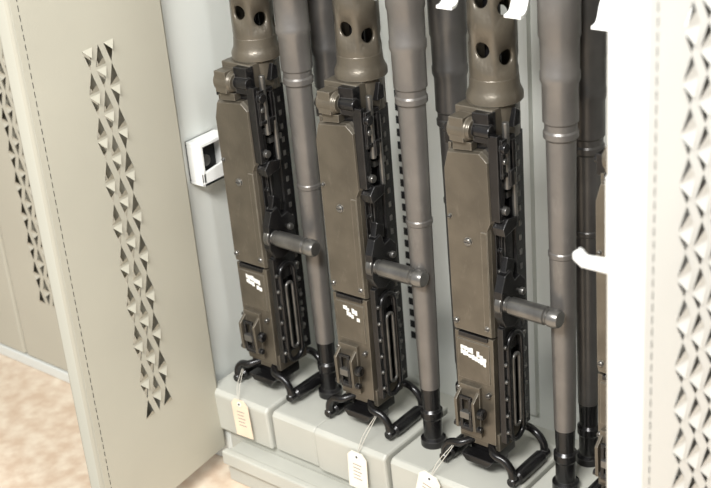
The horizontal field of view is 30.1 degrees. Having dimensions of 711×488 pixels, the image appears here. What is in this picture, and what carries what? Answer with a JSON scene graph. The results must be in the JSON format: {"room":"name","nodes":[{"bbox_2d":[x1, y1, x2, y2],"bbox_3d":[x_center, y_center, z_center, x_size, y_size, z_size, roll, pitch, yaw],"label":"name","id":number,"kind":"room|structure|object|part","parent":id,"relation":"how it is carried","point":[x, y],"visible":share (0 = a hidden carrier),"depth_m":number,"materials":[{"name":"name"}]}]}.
{"room":"armory","nodes":[
{"label":"armory","id":0,"kind":"room"},
{"bbox_2d":[0,354,249,487],"bbox_3d":[-0.640,0.978,1.405,6.200,0.050,3.950,16,32,36],"label":"floor","id":1,"kind":"structure","parent":0,"point":[41,446],"depth_m":2.59,"materials":[{"name":"plastic"}]},
{"bbox_2d":[0,40,155,395],"bbox_3d":[-0.841,-0.701,2.661,1.470,1.920,0.317,16,32,36],"label":"locker","id":2,"kind":"object","parent":1,"relation":"on","point":[30,336],"visible":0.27,"depth_m":2.71,"materials":[{"name":"grey metal"}]},
{"bbox_3d":[-0.984,-0.663,2.607,0.530,1.860,0.036,16,32,36],"label":"door","id":3,"kind":"part","parent":2,"relation":"part of","materials":[{"name":"beige metal"}]},
{"bbox_3d":[-0.713,-0.587,2.399,0.160,1.860,0.030,16,32,36],"label":"door","id":4,"kind":"part","parent":2,"relation":"part of","materials":[{"name":"beige metal"}]},
{"bbox_3d":[-0.512,-0.531,2.245,0.350,1.860,0.036,16,32,36],"label":"door","id":5,"kind":"part","parent":2,"relation":"part of","materials":[{"name":"beige metal"}]},
{"bbox_2d":[0,0,710,487],"bbox_3d":[0.088,-0.343,1.741,1.159,1.918,0.652,16,32,36],"label":"locker","id":6,"kind":"object","parent":1,"relation":"on","point":[157,60],"visible":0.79,"depth_m":2.05,"materials":[{"name":"beige metal"}]},
{"bbox_3d":[-0.407,-0.400,1.934,0.044,1.846,0.316,11,30,31],"label":"door","id":7,"kind":"part","parent":6,"relation":"part of","materials":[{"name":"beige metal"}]},
{"bbox_2d":[213,0,320,401],"bbox_3d":[-0.145,-0.196,2.150,0.220,1.000,0.123,16,32,36],"label":"machine gun","id":8,"kind":"object","parent":6,"relation":"on","point":[251,119],"visible":0.98,"depth_m":2.19,"materials":[{"name":"metal"}]},
{"bbox_2d":[231,369,253,438],"bbox_3d":[-0.192,0.286,2.353,0.048,0.114,0.042,16,32,36],"label":"tag","id":9,"kind":"object","parent":8,"relation":"hanging from","point":[240,409],"visible":1,"depth_m":2.35,"materials":[{"name":"beige paper"}]},
{"bbox_2d":[215,356,318,448],"bbox_3d":[-0.153,0.279,2.426,0.144,0.086,0.180,16,32,36],"label":"block","id":10,"kind":"object","parent":6,"relation":"in","point":[261,399],"depth_m":2.37,"materials":[{"name":"beige plastic"}]},
{"bbox_2d":[273,0,341,399],"bbox_3d":[-0.089,-0.246,2.102,0.057,1.140,0.057,-10,26,-10],"label":"gun barrel","id":11,"kind":"object","parent":6,"relation":"on","point":[292,27],"visible":0.96,"depth_m":2.14,"materials":[{"name":"metal"}]},
{"bbox_2d":[272,383,345,465],"bbox_3d":[-0.030,0.294,2.378,0.100,0.080,0.242,16,32,36],"label":"block","id":12,"kind":"object","parent":6,"relation":"in","point":[295,423],"depth_m":2.30,"materials":[{"name":"beige plastic"}]},
{"bbox_2d":[307,0,335,95],"bbox_3d":[-0.041,-0.251,2.160,0.057,1.090,0.057,-10,26,-10],"label":"gun barrel","id":13,"kind":"object","parent":6,"relation":"on","point":[321,16],"visible":0.15,"depth_m":2.10,"materials":[{"name":"metal"}]},
{"bbox_2d":[314,0,428,439],"bbox_3d":[0.023,-0.149,2.022,0.220,1.000,0.123,15,32,36],"label":"machine gun","id":14,"kind":"object","parent":6,"relation":"on","point":[353,141],"visible":1,"depth_m":2.06,"materials":[{"name":"metal"}]},
{"bbox_2d":[347,417,375,487],"bbox_3d":[0.014,0.345,2.196,0.042,0.128,0.042,16,32,36],"label":"tag","id":15,"kind":"object","parent":14,"relation":"hanging from","point":[357,464],"visible":1,"depth_m":2.19,"materials":[{"name":"white paper"}]},
{"bbox_2d":[314,390,447,487],"bbox_3d":[0.046,0.335,2.273,0.154,0.086,0.180,16,32,36],"label":"block","id":16,"kind":"object","parent":6,"relation":"in","point":[342,433],"depth_m":2.22,"materials":[{"name":"beige plastic"}]},
{"bbox_2d":[385,0,445,449],"bbox_3d":[0.083,-0.191,1.936,0.057,1.155,0.057,-10,26,-10],"label":"gun barrel","id":17,"kind":"object","parent":6,"relation":"on","point":[407,42],"visible":0.99,"depth_m":1.97,"materials":[{"name":"metal"}]},
{"bbox_2d":[390,408,460,487],"bbox_3d":[0.162,0.348,2.230,0.074,0.080,0.242,16,32,36],"label":"block","id":18,"kind":"object","parent":6,"relation":"in","point":[406,465],"depth_m":2.15,"materials":[{"name":"beige plastic"}]},
{"bbox_2d":[427,0,467,391],"bbox_3d":[0.147,-0.196,2.011,0.057,1.090,0.057,-10,26,-10],"label":"gun barrel","id":19,"kind":"object","parent":6,"relation":"on","point":[447,28],"visible":0.46,"depth_m":1.95,"materials":[{"name":"metal"}]},
{"bbox_2d":[428,434,555,487],"bbox_3d":[0.228,0.385,2.134,0.150,0.086,0.180,16,32,36],"label":"block","id":20,"kind":"object","parent":6,"relation":"in","point":[457,472],"depth_m":2.09,"materials":[{"name":"beige plastic"}]},
{"bbox_2d":[439,0,564,487],"bbox_3d":[0.210,-0.097,1.877,0.220,1.000,0.123,16,32,36],"label":"machine gun","id":21,"kind":"object","parent":6,"relation":"on","point":[484,169],"visible":0.99,"depth_m":1.91,"materials":[{"name":"metal"}]},
{"bbox_2d":[416,445,453,487],"bbox_3d":[0.125,0.363,2.103,0.053,0.097,0.042,16,32,36],"label":"tag","id":22,"kind":"object","parent":21,"relation":"hanging from","point":[425,479],"visible":1,"depth_m":2.09,"materials":[{"name":"white paper"}]},
{"bbox_2d":[537,0,581,487],"bbox_3d":[0.280,-0.136,1.803,0.057,1.140,0.057,-10,26,-10],"label":"gun barrel","id":23,"kind":"object","parent":6,"relation":"on","point":[558,21],"visible":0.98,"depth_m":1.82,"materials":[{"name":"metal"}]},
{"bbox_2d":[531,443,597,487],"bbox_3d":[0.343,0.398,2.092,0.076,0.080,0.242,16,32,36],"label":"block","id":24,"kind":"object","parent":6,"relation":"in","point":[585,475],"depth_m":2.07,"materials":[{"name":"beige plastic"}]},
{"bbox_2d":[576,0,607,467],"bbox_3d":[0.329,-0.146,1.872,0.057,1.090,0.057,-10,26,-10],"label":"gun barrel","id":25,"kind":"object","parent":6,"relation":"on","point":[593,43],"visible":0.56,"depth_m":1.90,"materials":[{"name":"metal"}]},
{"bbox_2d":[588,146,680,487],"bbox_3d":[0.400,-0.044,1.732,0.220,1.000,0.123,16,32,36],"label":"machine gun","id":26,"kind":"object","parent":6,"relation":"on","point":[600,470],"visible":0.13,"depth_m":1.82,"materials":[{"name":"metal"}]},
{"bbox_3d":[0.372,-0.180,1.327,0.325,1.842,0.053,-24,32,-35],"label":"door","id":27,"kind":"part","parent":6,"relation":"part of","materials":[{"name":"metal"}]}
]}

